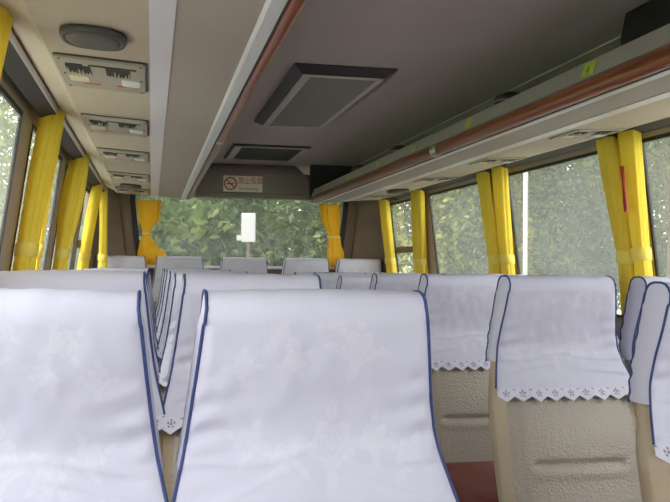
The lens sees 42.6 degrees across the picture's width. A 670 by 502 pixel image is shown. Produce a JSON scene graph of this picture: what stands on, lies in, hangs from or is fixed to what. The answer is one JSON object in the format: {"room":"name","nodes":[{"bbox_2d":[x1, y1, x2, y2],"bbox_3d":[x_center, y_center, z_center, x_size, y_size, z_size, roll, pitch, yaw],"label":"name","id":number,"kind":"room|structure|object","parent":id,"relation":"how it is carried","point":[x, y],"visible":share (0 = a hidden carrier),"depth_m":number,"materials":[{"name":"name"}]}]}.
{"room":"vehicle interior","nodes":[
{"label":"vehicle interior","id":0,"kind":"room"},
{"bbox_2d":[0,68,91,270],"bbox_3d":[-0.732,0.324,1.168,0.113,1.780,11.200,1,-1,-12],"label":"wall","id":1,"kind":"structure","parent":0,"point":[30,116],"depth_m":2.97,"materials":[{"name":"plastic"}]},
{"bbox_2d":[0,5,12,78],"bbox_3d":[-0.804,-0.175,1.848,0.210,0.762,0.203,1,-1,-12],"label":"curtain","id":2,"kind":"object","parent":1,"relation":"hanging from","point":[6,20],"visible":0.8,"depth_m":1.86,"materials":[{"name":"yellow fabric"}]},
{"bbox_2d":[0,84,22,253],"bbox_3d":[-0.958,-0.118,2.237,0.106,0.700,1.170,1,-1,-12],"label":"window","id":3,"kind":"structure","parent":1,"relation":"in","point":[3,92],"depth_m":2.80,"materials":[{"name":"metal"}]},
{"bbox_2d":[9,124,62,270],"bbox_3d":[-1.238,-0.097,3.552,0.106,0.700,1.020,1,-1,-12],"label":"window","id":4,"kind":"structure","parent":1,"relation":"in","point":[34,128],"depth_m":4.03,"materials":[{"name":"black rubber"}]},
{"bbox_2d":[12,108,64,270],"bbox_3d":[-1.063,-0.155,3.060,0.204,0.762,0.126,1,-1,-12],"label":"curtain","id":5,"kind":"object","parent":1,"relation":"hanging from","point":[49,129],"visible":0.7,"depth_m":3.02,"materials":[{"name":"yellow fabric"}]},
{"bbox_2d":[35,126,63,269],"bbox_3d":[-1.115,-0.151,3.278,0.165,0.762,0.056,1,-1,1],"label":"curtain","id":6,"kind":"object","parent":1,"relation":"hanging from","point":[41,246],"visible":0.18,"depth_m":3.28,"materials":[{"name":"yellow fabric"}]},
{"bbox_2d":[3,31,106,191],"bbox_3d":[-0.621,-0.517,1.180,0.082,0.035,10.550,1,-1,-12],"label":"trim","id":7,"kind":"structure","parent":1,"relation":"attached to","point":[17,65],"depth_m":2.63,"materials":[{"name":"grey plastic"}]},
{"bbox_2d":[50,164,76,269],"bbox_3d":[-1.503,-0.076,4.799,0.106,0.700,1.090,1,-1,-12],"label":"window","id":8,"kind":"structure","parent":1,"relation":"in","point":[72,250],"depth_m":5.31,"materials":[{"name":"glass"}]},
{"bbox_2d":[52,153,89,269],"bbox_3d":[-1.323,-0.135,4.275,0.175,0.762,0.139,2,-1,-44],"label":"curtain","id":9,"kind":"object","parent":1,"relation":"hanging from","point":[74,185],"visible":0.73,"depth_m":4.24,"materials":[{"name":"yellow fabric"}]},
{"bbox_2d":[73,187,89,269],"bbox_3d":[-1.739,-0.058,5.904,0.106,0.700,0.770,1,-1,-12],"label":"window","id":10,"kind":"structure","parent":1,"relation":"in","point":[87,189],"depth_m":5.54,"materials":[{"name":"black rubber"}]},
{"bbox_2d":[77,182,103,269],"bbox_3d":[-1.625,-0.112,5.686,0.194,0.762,0.121,1,-1,-22],"label":"curtain","id":11,"kind":"object","parent":1,"relation":"hanging from","point":[96,191],"visible":0.77,"depth_m":5.65,"materials":[{"name":"yellow fabric"}]},
{"bbox_2d":[98,187,107,267],"bbox_3d":[-1.687,-0.143,6.259,0.076,0.645,0.106,1,-1,-25],"label":"curtain","id":12,"kind":"object","parent":1,"relation":"hanging from","point":[103,207],"visible":0.8,"depth_m":6.22,"materials":[{"name":"yellow fabric"}]},
{"bbox_2d":[0,0,306,199],"bbox_3d":[-0.531,-0.548,2.248,0.662,0.240,7.800,1,-1,-12],"label":"luggage rack","id":13,"kind":"object","parent":1,"relation":"attached to","point":[205,60],"visible":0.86,"depth_m":2.11,"materials":[{"name":"plastic"}]},
{"bbox_2d":[59,24,126,50],"bbox_3d":[-0.521,-0.457,1.855,0.140,0.026,0.156,1,-1,-9],"label":"ceiling speaker","id":14,"kind":"object","parent":13,"relation":"attached to","point":[91,37],"visible":1,"depth_m":1.81,"materials":[{"name":"grey plastic"}]},
{"bbox_2d":[52,52,147,93],"bbox_3d":[-0.600,-0.456,2.232,0.222,0.027,0.352,1,-1,-12],"label":"panel","id":15,"kind":"object","parent":13,"relation":"attached to","point":[84,71],"visible":1,"depth_m":2.18,"materials":[{"name":"grey plastic"}]},
{"bbox_2d":[65,64,91,75],"bbox_3d":[-0.643,-0.456,2.160,0.060,0.010,0.086,1,-1,-12],"label":"air vent","id":16,"kind":"object","parent":15,"relation":"attached to","point":[80,69],"depth_m":2.15,"materials":[{"name":"plastic"}]},
{"bbox_2d":[105,69,130,79],"bbox_3d":[-0.549,-0.448,2.180,0.060,0.010,0.086,1,-1,-12],"label":"air vent","id":17,"kind":"object","parent":15,"relation":"attached to","point":[110,73],"depth_m":2.18,"materials":[{"name":"plastic"}]},
{"bbox_2d":[81,113,148,137],"bbox_3d":[-0.775,-0.442,3.053,0.222,0.027,0.352,1,-1,-12],"label":"panel","id":18,"kind":"object","parent":13,"relation":"attached to","point":[93,122],"visible":1,"depth_m":3.00,"materials":[{"name":"grey"}]},
{"bbox_2d":[89,120,107,126],"bbox_3d":[-0.819,-0.442,2.981,0.060,0.010,0.086,1,-1,-12],"label":"air vent","id":19,"kind":"object","parent":18,"relation":"attached to","point":[91,122],"depth_m":2.97,"materials":[{"name":"plastic"}]},
{"bbox_2d":[118,123,136,129],"bbox_3d":[-0.724,-0.435,3.001,0.060,0.010,0.086,1,-1,-12],"label":"air vent","id":20,"kind":"object","parent":18,"relation":"attached to","point":[120,125],"depth_m":3.00,"materials":[{"name":"plastic"}]},
{"bbox_2d":[96,147,148,162],"bbox_3d":[-0.950,-0.429,3.874,0.222,0.027,0.352,1,-1,-12],"label":"panel","id":21,"kind":"object","parent":13,"relation":"attached to","point":[105,153],"visible":1,"depth_m":3.81,"materials":[{"name":"grey"}]},
{"bbox_2d":[103,152,117,156],"bbox_3d":[-0.993,-0.429,3.803,0.060,0.010,0.086,1,-1,-12],"label":"air vent","id":22,"kind":"object","parent":21,"relation":"attached to","point":[104,153],"depth_m":3.80,"materials":[{"name":"plastic"}]},
{"bbox_2d":[126,154,139,158],"bbox_3d":[-0.899,-0.421,3.823,0.060,0.010,0.086,1,-1,-12],"label":"air vent","id":23,"kind":"object","parent":21,"relation":"attached to","point":[127,155],"depth_m":3.81,"materials":[{"name":"plastic"}]},
{"bbox_2d":[108,171,149,181],"bbox_3d":[-1.148,-0.414,4.804,0.222,0.027,0.352,1,-1,-12],"label":"panel","id":24,"kind":"object","parent":13,"relation":"attached to","point":[113,174],"visible":1,"depth_m":4.73,"materials":[{"name":"grey"}]},
{"bbox_2d":[120,184,140,188],"bbox_3d":[-1.269,-0.400,5.340,0.130,0.025,0.170,1,-1,-10],"label":"ceiling speaker","id":25,"kind":"object","parent":13,"relation":"attached to","point":[128,186],"visible":1,"depth_m":5.28,"materials":[{"name":"grey"}]},
{"bbox_2d":[115,186,149,194],"bbox_3d":[-1.342,-0.399,5.713,0.222,0.027,0.352,1,-1,-12],"label":"panel","id":26,"kind":"object","parent":13,"relation":"attached to","point":[119,189],"visible":1,"depth_m":5.65,"materials":[{"name":"grey"}]},
{"bbox_2d":[84,175,356,283],"bbox_3d":[-0.761,0.321,6.919,2.440,2.000,0.060,1,-1,-12],"label":"wall","id":27,"kind":"structure","parent":0,"point":[124,198],"depth_m":6.72,"materials":[{"name":"brown plastic"}]},
{"bbox_2d":[88,186,125,268],"bbox_3d":[-1.740,-0.047,6.507,0.337,0.900,0.350,1,-1,-12],"label":"trim","id":28,"kind":"structure","parent":27,"relation":"attached to","point":[115,239],"depth_m":6.59,"materials":[{"name":"brown plastic"}]},
{"bbox_2d":[130,194,347,269],"bbox_3d":[-0.753,-0.166,6.913,1.748,0.625,0.070,1,-1,-12],"label":"window","id":29,"kind":"structure","parent":27,"relation":"in","point":[344,211],"depth_m":6.82,"materials":[{"name":"black rubber"}]},
{"bbox_2d":[137,200,165,264],"bbox_3d":[-1.420,-0.141,6.653,0.231,0.500,0.066,1,-1,-12],"label":"curtain","id":30,"kind":"object","parent":29,"relation":"hanging from","point":[148,211],"visible":0.91,"depth_m":6.62,"materials":[{"name":"fabric"}]},
{"bbox_2d":[320,204,343,266],"bbox_3d":[-0.021,-0.123,6.952,0.215,0.505,0.072,1,-1,-9],"label":"curtain","id":31,"kind":"object","parent":29,"relation":"hanging from","point":[330,213],"visible":0.97,"depth_m":6.93,"materials":[{"name":"fabric"}]},
{"bbox_2d":[223,175,262,191],"bbox_3d":[-0.669,-0.487,6.251,0.284,0.116,0.011,1,-1,-12],"label":"no smoking sign","id":32,"kind":"object","parent":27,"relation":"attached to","point":[230,183],"visible":1,"depth_m":6.25,"materials":[{"name":"beige"}]},
{"bbox_2d":[193,163,310,200],"bbox_3d":[-0.618,-0.506,6.567,0.910,0.265,0.675,1,-1,-12],"label":"trim","id":33,"kind":"structure","parent":27,"relation":"attached to","point":[279,182],"depth_m":6.29,"materials":[{"name":"plastic"}]},
{"bbox_2d":[350,200,386,272],"bbox_3d":[0.311,-0.017,6.943,0.337,0.900,0.350,1,-1,-12],"label":"trim","id":34,"kind":"structure","parent":27,"relation":"attached to","point":[368,238],"depth_m":6.99,"materials":[{"name":"brown plastic"}]},
{"bbox_2d":[4,0,648,199],"bbox_3d":[0.421,-0.634,1.429,2.400,0.310,11.300,1,-1,-12],"label":"ceiling","id":35,"kind":"structure","parent":0,"point":[451,59],"depth_m":3.05,"materials":[{"name":"plastic"}]},
{"bbox_2d":[224,143,311,161],"bbox_3d":[-0.457,-0.640,5.650,0.490,0.018,0.700,1,-1,-12],"label":"ceiling vent","id":36,"kind":"object","parent":35,"relation":"in","point":[253,152],"visible":1,"depth_m":5.56,"materials":[{"name":"grey"}]},
{"bbox_2d":[233,147,301,160],"bbox_3d":[-0.450,-0.637,5.651,0.376,0.007,0.624,1,-1,-12],"label":"grille","id":37,"kind":"object","parent":36,"relation":"attached to","point":[241,153],"depth_m":5.63,"materials":[{"name":"grey plastic"}]},
{"bbox_2d":[254,63,396,128],"bbox_3d":[-0.092,-0.662,3.841,0.390,0.034,1.310,1,-1,-12],"label":"ceiling vent","id":38,"kind":"object","parent":35,"relation":"in","point":[310,95],"visible":1,"depth_m":3.57,"materials":[{"name":"grey plastic"},{"name":"dark grey plastic"}]},
{"bbox_2d":[270,77,374,127],"bbox_3d":[-0.087,-0.651,3.842,0.254,0.007,1.160,1,-1,-12],"label":"grille","id":39,"kind":"object","parent":38,"relation":"attached to","point":[316,102],"depth_m":3.72,"materials":[{"name":"grey plastic"}]},
{"bbox_2d":[390,125,669,337],"bbox_3d":[1.553,0.357,1.654,0.113,1.780,11.200,1,-1,-12],"label":"wall","id":40,"kind":"structure","parent":0,"point":[431,259],"depth_m":4.55,"materials":[{"name":"plastic"}]},
{"bbox_2d":[379,200,396,272],"bbox_3d":[0.420,-0.049,6.755,0.162,0.718,0.237,1,-1,-12],"label":"curtain","id":41,"kind":"object","parent":40,"relation":"hanging from","point":[384,205],"visible":0.8,"depth_m":6.68,"materials":[{"name":"yellow fabric"}]},
{"bbox_2d":[390,199,428,272],"bbox_3d":[0.555,-0.025,6.392,0.106,0.700,0.770,1,-1,-12],"label":"window","id":42,"kind":"structure","parent":40,"relation":"in","point":[407,249],"depth_m":6.67,"materials":[{"name":"metal"}]},
{"bbox_2d":[411,190,427,273],"bbox_3d":[0.593,-0.061,5.958,0.167,0.718,0.368,1,-1,-12],"label":"curtain","id":43,"kind":"object","parent":40,"relation":"hanging from","point":[418,218],"visible":0.85,"depth_m":5.90,"materials":[{"name":"yellow fabric"}]},
{"bbox_2d":[428,178,492,273],"bbox_3d":[0.790,-0.043,5.287,0.106,0.700,1.090,1,-1,-12],"label":"window","id":44,"kind":"structure","parent":40,"relation":"in","point":[473,183],"depth_m":5.80,"materials":[{"name":"black rubber"}]},
{"bbox_2d":[476,171,501,273],"bbox_3d":[0.857,-0.082,4.724,0.147,0.718,0.168,1,-1,-12],"label":"curtain","id":45,"kind":"object","parent":40,"relation":"hanging from","point":[483,178],"visible":0.75,"depth_m":4.66,"materials":[{"name":"yellow fabric"}]},
{"bbox_2d":[310,23,669,202],"bbox_3d":[0.954,-0.526,2.564,0.662,0.240,7.800,1,-1,-12],"label":"luggage rack","id":46,"kind":"object","parent":40,"relation":"attached to","point":[628,85],"visible":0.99,"depth_m":2.88,"materials":[{"name":"plastic"}]},
{"bbox_2d":[363,194,397,197],"bbox_3d":[0.312,-0.381,5.983,0.204,0.026,0.232,1,-1,-12],"label":"panel","id":47,"kind":"object","parent":46,"relation":"attached to","point":[390,195],"visible":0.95,"depth_m":5.93,"materials":[{"name":"black"}]},
{"bbox_2d":[387,189,408,193],"bbox_3d":[0.402,-0.379,5.491,0.130,0.025,0.200,1,-1,-10],"label":"ceiling speaker","id":48,"kind":"object","parent":46,"relation":"attached to","point":[395,191],"visible":1,"depth_m":5.42,"materials":[{"name":"grey"}]},
{"bbox_2d":[413,177,458,182],"bbox_3d":[0.562,-0.401,4.810,0.204,0.026,0.232,1,-1,-12],"label":"panel","id":49,"kind":"object","parent":46,"relation":"attached to","point":[432,179],"visible":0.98,"depth_m":4.77,"materials":[{"name":"black"}]},
{"bbox_2d":[469,157,526,164],"bbox_3d":[0.745,-0.415,3.949,0.204,0.026,0.232,1,-1,-12],"label":"panel","id":50,"kind":"object","parent":46,"relation":"attached to","point":[505,160],"visible":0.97,"depth_m":3.91,"materials":[{"name":"black"}]},
{"bbox_2d":[549,128,626,139],"bbox_3d":[0.918,-0.428,3.137,0.204,0.026,0.232,1,-1,-12],"label":"panel","id":51,"kind":"object","parent":46,"relation":"attached to","point":[578,133],"visible":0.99,"depth_m":3.10,"materials":[{"name":"black"}]},
{"bbox_2d":[569,132,589,135],"bbox_3d":[0.876,-0.421,3.087,0.055,0.009,0.057,1,-1,-12],"label":"air vent","id":52,"kind":"object","parent":51,"relation":"attached to","point":[570,133],"depth_m":3.08,"materials":[{"name":"plastic"}]},
{"bbox_2d":[620,0,669,45],"bbox_3d":[1.012,-0.601,2.230,0.296,0.173,0.560,1,-1,-12],"label":"bag","id":53,"kind":"object","parent":46,"relation":"on","point":[652,15],"visible":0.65,"depth_m":2.34,"materials":[{"name":"black fabric"}]},
{"bbox_2d":[491,166,515,274],"bbox_3d":[0.897,-0.085,4.517,0.185,0.718,0.144,1,-1,-34],"label":"curtain","id":54,"kind":"object","parent":40,"relation":"hanging from","point":[500,180],"visible":0.81,"depth_m":4.48,"materials":[{"name":"yellow fabric"}]},
{"bbox_2d":[388,116,669,200],"bbox_3d":[1.470,-0.487,1.625,0.082,0.035,10.550,1,-1,-12],"label":"trim","id":55,"kind":"structure","parent":40,"relation":"attached to","point":[663,122],"depth_m":3.91,"materials":[{"name":"grey plastic"}]},
{"bbox_2d":[508,151,622,317],"bbox_3d":[1.056,-0.064,4.040,0.106,0.700,1.020,1,-1,-12],"label":"window","id":56,"kind":"structure","parent":40,"relation":"in","point":[593,153],"depth_m":4.34,"materials":[{"name":"black rubber"}]},
{"bbox_2d":[595,136,634,314],"bbox_3d":[1.131,-0.103,3.431,0.147,0.718,0.164,1,-1,-12],"label":"curtain","id":57,"kind":"object","parent":40,"relation":"hanging from","point":[607,147],"visible":0.73,"depth_m":3.39,"materials":[{"name":"yellow fabric"}]},
{"bbox_2d":[618,129,652,275],"bbox_3d":[1.159,-0.105,3.287,0.151,0.718,0.134,1,-1,-12],"label":"curtain","id":58,"kind":"object","parent":40,"relation":"hanging from","point":[630,141],"visible":0.65,"depth_m":3.25,"materials":[{"name":"yellow fabric"}]},
{"bbox_2d":[620,166,627,211],"bbox_3d":[1.095,-0.235,3.257,0.006,0.175,0.048,1,-1,-12],"label":"strap","id":59,"kind":"object","parent":58,"relation":"hanging from","point":[625,204],"visible":1,"depth_m":3.25,"materials":[{"name":"red"}]},
{"bbox_2d":[642,132,669,276],"bbox_3d":[1.336,-0.085,2.725,0.106,0.700,1.170,1,-1,-12],"label":"window","id":60,"kind":"structure","parent":40,"relation":"in","point":[664,135],"depth_m":3.28,"materials":[{"name":"metal"}]},
{"bbox_3d":[0.401,1.256,1.394,2.440,0.050,11.200,1,-1,-12],"label":"floor","id":61,"kind":"structure","parent":0,"visible":0},
{"bbox_2d":[0,270,164,472],"bbox_3d":[-0.532,0.627,1.624,0.435,1.180,0.742,1,-1,-12],"label":"seat","id":62,"kind":"object","parent":61,"relation":"on","point":[103,280],"visible":0.17,"depth_m":1.90,"materials":[{"name":"white fabric"}]},
{"bbox_2d":[0,288,168,501],"bbox_3d":[-0.365,0.635,0.850,0.435,1.180,0.740,1,-1,-12],"label":"seat","id":63,"kind":"object","parent":61,"relation":"on","point":[78,423],"visible":1,"depth_m":1.13,"materials":[{"name":"white cloth"},{"name":"blue cloth trim"}]},
{"bbox_2d":[82,268,157,333],"bbox_3d":[-1.021,0.669,3.922,0.435,1.180,0.742,1,-1,-12],"label":"seat","id":64,"kind":"object","parent":61,"relation":"on","point":[82,268],"visible":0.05,"depth_m":4.21,"materials":[{"name":"white fabric"}]},
{"bbox_2d":[101,267,155,315],"bbox_3d":[-1.343,0.694,5.447,0.435,1.180,0.740,1,-1,-12],"label":"seat","id":65,"kind":"object","parent":61,"relation":"on","point":[101,267],"visible":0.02,"depth_m":5.74,"materials":[{"name":"white fabric"}]},
{"bbox_2d":[110,270,159,355],"bbox_3d":[-0.856,0.660,3.158,0.435,1.180,0.740,1,-1,-12],"label":"seat","id":66,"kind":"object","parent":61,"relation":"on","point":[158,354],"visible":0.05,"depth_m":3.47,"materials":[{"name":"white fabric"}]},
{"bbox_2d":[145,273,160,383],"bbox_3d":[-0.695,0.650,2.398,0.434,1.180,0.743,1,-1,-12],"label":"seat","id":67,"kind":"object","parent":61,"relation":"on","point":[147,285],"visible":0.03,"depth_m":2.71,"materials":[{"name":"white fabric"}]},
{"bbox_2d":[156,269,165,325],"bbox_3d":[-0.789,0.691,4.767,0.435,1.180,0.740,1,-1,-12],"label":"seat","id":68,"kind":"object","parent":61,"relation":"on","point":[164,275],"visible":0.07,"depth_m":5.01,"materials":[{"name":"white fabric"}]},
{"bbox_2d":[155,268,209,316],"bbox_3d":[-0.954,0.700,5.531,0.435,1.180,0.742,1,-1,-12],"label":"seat","id":69,"kind":"object","parent":61,"relation":"on","point":[156,312],"visible":0.06,"depth_m":5.78,"materials":[{"name":"white fabric"}]},
{"bbox_2d":[159,273,227,400],"bbox_3d":[-0.301,0.655,2.479,0.435,1.180,0.740,1,-1,-12],"label":"seat","id":70,"kind":"object","parent":61,"relation":"on","point":[177,285],"visible":0.07,"depth_m":2.71,"materials":[{"name":"white fabric"}]},
{"bbox_2d":[156,269,230,340],"bbox_3d":[-0.627,0.675,4.007,0.434,1.180,0.743,1,-1,-12],"label":"seat","id":71,"kind":"object","parent":61,"relation":"on","point":[167,270],"visible":0.1,"depth_m":4.25,"materials":[{"name":"white fabric"}]},
{"bbox_2d":[157,271,246,363],"bbox_3d":[-0.467,0.666,3.243,0.435,1.180,0.742,1,-1,-12],"label":"seat","id":72,"kind":"object","parent":61,"relation":"on","point":[171,273],"visible":0.16,"depth_m":3.49,"materials":[{"name":"white fabric"}]},
{"bbox_2d":[162,273,321,501],"bbox_3d":[-0.138,0.637,1.709,0.434,1.180,0.743,1,-1,-12],"label":"seat","id":73,"kind":"object","parent":61,"relation":"on","point":[189,306],"visible":0.18,"depth_m":1.95,"materials":[{"name":"white fabric"}]},
{"bbox_2d":[172,289,458,501],"bbox_3d":[0.025,0.639,0.934,0.435,1.180,0.742,1,-1,-12],"label":"seat","id":74,"kind":"object","parent":61,"relation":"on","point":[294,395],"visible":1,"depth_m":1.19,"materials":[{"name":"white fabric"}]},
{"bbox_2d":[313,272,366,288],"bbox_3d":[0.088,0.719,5.117,0.457,1.180,0.740,1,-1,-12],"label":"seat","id":75,"kind":"object","parent":61,"relation":"on","point":[328,280],"visible":0.08,"depth_m":5.36,"materials":[{"name":"white fabric"}]},
{"bbox_2d":[336,275,371,288],"bbox_3d":[0.243,0.717,4.386,0.455,1.180,0.743,1,-1,-12],"label":"seat","id":76,"kind":"object","parent":61,"relation":"on","point":[344,281],"visible":0.14,"depth_m":4.63,"materials":[{"name":"white fabric"}]},
{"bbox_2d":[369,273,443,290],"bbox_3d":[0.396,0.687,3.661,0.457,1.180,0.742,1,-1,-12],"label":"seat","id":77,"kind":"object","parent":61,"relation":"on","point":[387,281],"visible":0.11,"depth_m":3.90,"materials":[{"name":"white fabric"}]},
{"bbox_2d":[417,274,500,501],"bbox_3d":[0.551,0.671,2.947,0.457,1.180,0.740,1,-1,-12],"label":"seat","id":78,"kind":"object","parent":61,"relation":"on","point":[460,306],"visible":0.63,"depth_m":3.14,"materials":[{"name":"white fabric"}]},
{"bbox_2d":[445,461,498,501],"bbox_3d":[0.570,0.829,2.838,0.430,0.180,0.520,1,-1,-12],"label":"seat cushion","id":79,"kind":"object","parent":78,"relation":"on","point":[473,481],"depth_m":2.77,"materials":[{"name":"red leather"}]},
{"bbox_2d":[485,275,642,501],"bbox_3d":[0.706,0.655,2.215,0.455,1.180,0.743,1,-1,-12],"label":"seat","id":80,"kind":"object","parent":61,"relation":"on","point":[562,421],"visible":0.97,"depth_m":2.43,"materials":[{"name":"white fabric"}]},
{"bbox_2d":[618,276,669,419],"bbox_3d":[1.126,0.661,2.302,0.457,1.180,0.740,1,-1,-12],"label":"seat","id":81,"kind":"object","parent":61,"relation":"on","point":[637,285],"visible":0.23,"depth_m":2.57,"materials":[{"name":"white fabric"}]},
{"bbox_2d":[627,281,669,501],"bbox_3d":[0.874,0.647,1.483,0.457,1.180,0.742,1,-1,-12],"label":"seat","id":82,"kind":"object","parent":61,"relation":"on","point":[649,365],"visible":1,"depth_m":1.73,"materials":[{"name":"white fabric"}]},
{"bbox_3d":[-0.684,1.265,6.490,2.380,0.098,0.780,1,-1,-12],"label":"step","id":83,"kind":"structure","parent":0,"visible":0},
{"bbox_2d":[96,256,146,267],"bbox_3d":[-1.552,0.620,6.191,0.474,1.180,0.740,1,-1,-12],"label":"seat","id":84,"kind":"object","parent":83,"relation":"on","point":[113,261],"visible":0.14,"depth_m":6.45,"materials":[{"name":"white fabric"}]},
{"bbox_2d":[152,256,203,310],"bbox_3d":[-1.134,0.626,6.281,0.474,1.180,0.742,1,-1,-12],"label":"seat","id":85,"kind":"object","parent":83,"relation":"on","point":[166,261],"visible":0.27,"depth_m":6.53,"materials":[{"name":"white fabric"}]},
{"bbox_2d":[220,257,267,273],"bbox_3d":[-0.651,0.633,6.385,0.472,1.180,0.743,1,-1,-12],"label":"seat","id":86,"kind":"object","parent":83,"relation":"on","point":[239,264],"visible":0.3,"depth_m":6.64,"materials":[{"name":"white fabric"}]},
{"bbox_2d":[281,258,328,274],"bbox_3d":[-0.171,0.639,6.485,0.474,1.180,0.740,1,-1,-12],"label":"seat","id":87,"kind":"object","parent":83,"relation":"on","point":[290,265],"visible":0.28,"depth_m":6.74,"materials":[{"name":"white fabric"}]},
{"bbox_2d":[335,259,381,272],"bbox_3d":[0.247,0.646,6.575,0.474,1.180,0.742,1,-1,-12],"label":"seat","id":88,"kind":"object","parent":83,"relation":"on","point":[342,265],"visible":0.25,"depth_m":6.83,"materials":[{"name":"white fabric"}]},
{"label":"outside","id":89,"kind":"structure","parent":0,"visible":0},
{"bbox_3d":[-0.341,2.672,25.448,130.000,0.100,110.000,1,-1,-12],"label":"ground","id":90,"kind":"structure","parent":89,"visible":0},
{"bbox_2d":[0,107,28,181],"bbox_3d":[-6.347,-1.432,7.394,6.831,7.400,6.623,0,-1,17],"label":"tree","id":91,"kind":"object","parent":90,"relation":"on","point":[2,142],"visible":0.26,"depth_m":8.56,"materials":[{"name":"green plant"}]},
{"bbox_2d":[0,99,33,213],"bbox_3d":[-7.970,-1.482,12.043,7.716,7.639,7.851,1,-1,-39],"label":"tree","id":92,"kind":"object","parent":90,"relation":"on","point":[13,113],"visible":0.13,"depth_m":12.42,"materials":[{"name":"green plant"}]},
{"bbox_2d":[0,95,83,241],"bbox_3d":[-6.977,-1.141,16.008,7.073,7.119,7.197,2,-2,-45],"label":"tree","id":93,"kind":"object","parent":90,"relation":"on","point":[7,136],"visible":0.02,"depth_m":14.78,"materials":[{"name":"green plant"}]},
{"bbox_2d":[0,102,292,270],"bbox_3d":[-3.047,-0.256,11.946,5.121,5.215,4.550,0,-1,44],"label":"tree","id":94,"kind":"object","parent":90,"relation":"on","point":[193,224],"visible":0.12,"depth_m":11.38,"materials":[{"name":"green plant"}]},
{"bbox_2d":[237,213,255,256],"bbox_3d":[-1.017,0.946,9.688,0.210,2.750,0.040,1,-1,-8],"label":"sign","id":95,"kind":"object","parent":90,"relation":"on","point":[248,220],"visible":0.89,"depth_m":9.69,"materials":[{"name":"grey"}]},
{"bbox_2d":[136,197,399,266],"bbox_3d":[-1.246,-0.391,14.620,5.390,5.651,4.789,1,-1,-31],"label":"tree","id":96,"kind":"object","parent":90,"relation":"on","point":[286,231],"visible":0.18,"depth_m":13.78,"materials":[{"name":"green plant"}]},
{"bbox_2d":[214,199,393,250],"bbox_3d":[-2.014,-1.604,21.718,8.505,8.341,8.359,1,-1,-29],"label":"tree","id":97,"kind":"object","parent":90,"relation":"on","point":[282,242],"visible":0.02,"depth_m":20.14,"materials":[{"name":"green plant"}]},
{"bbox_2d":[264,209,413,272],"bbox_3d":[-0.168,0.873,16.512,4.860,3.573,6.296,1,-1,-25],"label":"bush","id":98,"kind":"object","parent":90,"relation":"on","point":[286,242],"visible":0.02,"depth_m":15.52,"materials":[{"name":"green plant"}]},
{"bbox_2d":[277,162,607,274],"bbox_3d":[1.907,-0.624,14.645,6.021,6.727,6.210,1,-1,-5],"label":"tree","id":99,"kind":"object","parent":90,"relation":"on","point":[441,220],"visible":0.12,"depth_m":13.47,"materials":[{"name":"green plant"}]},
{"bbox_2d":[396,218,576,273],"bbox_3d":[2.285,1.033,17.384,5.016,3.752,4.879,1,-1,-23],"label":"bush","id":100,"kind":"object","parent":90,"relation":"on","point":[449,218],"visible":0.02,"depth_m":17.02,"materials":[{"name":"green plant"}]},
{"bbox_2d":[400,164,614,273],"bbox_3d":[3.923,-0.977,18.681,7.073,7.119,7.197,0,-1,30],"label":"tree","id":101,"kind":"object","parent":90,"relation":"on","point":[601,242],"visible":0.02,"depth_m":16.68,"materials":[{"name":"green plant"}]},
{"bbox_2d":[523,172,527,274],"bbox_3d":[2.363,-1.127,10.645,0.062,7.000,0.062,1,-1,-12],"label":"lamp post","id":102,"kind":"object","parent":90,"relation":"on","point":[525,175],"visible":0.24,"depth_m":10.61,"materials":[{"name":"metal"}]},
{"bbox_2d":[391,143,668,313],"bbox_3d":[3.844,-1.095,15.096,7.073,7.219,7.197,1,-1,-26],"label":"tree","id":103,"kind":"object","parent":90,"relation":"on","point":[600,215],"visible":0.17,"depth_m":13.41,"materials":[{"name":"green plant"}]},
{"bbox_2d":[408,152,653,273],"bbox_3d":[2.824,-1.522,13.601,5.234,8.019,5.144,1,-1,-19],"label":"tree","id":104,"kind":"object","parent":90,"relation":"on","point":[518,213],"visible":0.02,"depth_m":13.44,"materials":[{"name":"green plant"}]},
{"bbox_2d":[528,137,669,276],"bbox_3d":[4.215,-1.357,10.511,5.144,7.563,5.234,0,-1,13],"label":"tree","id":105,"kind":"object","parent":90,"relation":"on","point":[663,170],"visible":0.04,"depth_m":10.47,"materials":[{"name":"green plant"}]},
{"bbox_2d":[534,207,667,313],"bbox_3d":[5.475,0.855,17.645,6.689,3.796,5.164,1,-1,-38],"label":"bush","id":106,"kind":"object","parent":90,"relation":"on","point":[605,251],"visible":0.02,"depth_m":16.67,"materials":[{"name":"green plant"}]},
{"bbox_2d":[564,142,668,237],"bbox_3d":[5.871,-1.993,13.033,6.623,9.012,6.831,0,-1,13],"label":"tree","id":107,"kind":"object","parent":90,"relation":"on","point":[659,190],"visible":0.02,"depth_m":13.77,"materials":[{"name":"green plant"}]},
{"bbox_2d":[601,144,668,274],"bbox_3d":[9.298,-2.183,16.668,9.814,9.599,9.645,1,-1,-11],"label":"tree","id":108,"kind":"object","parent":90,"relation":"on","point":[661,232],"visible":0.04,"depth_m":15.84,"materials":[{"name":"green plant"}]},
{"bbox_2d":[646,137,669,214],"bbox_3d":[5.549,-1.847,9.718,6.021,8.588,6.210,1,-1,-18],"label":"tree","id":109,"kind":"object","parent":90,"relation":"on","point":[650,169],"visible":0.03,"depth_m":10.48,"materials":[{"name":"green plant"}]},
{"bbox_2d":[658,257,666,276],"bbox_3d":[6.885,1.352,14.954,4.703,3.517,4.574,0,-1,6],"label":"bush","id":110,"kind":"object","parent":90,"relation":"on","point":[662,265],"visible":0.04,"depth_m":15.26,"materials":[{"name":"green plant"}]},
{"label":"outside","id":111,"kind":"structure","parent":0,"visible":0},
{"bbox_3d":[2.154,2.021,-7.857,11.000,0.010,33.800,1,-1,-12],"label":"yard","id":112,"kind":"structure","parent":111,"visible":0},
{"bbox_2d":[647,139,669,193],"bbox_3d":[4.074,-1.410,7.731,5.234,7.563,5.144,1,-1,-17],"label":"tree","id":113,"kind":"object","parent":112,"relation":"on","point":[654,151],"visible":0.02,"depth_m":7.98,"materials":[{"name":"green plant"}]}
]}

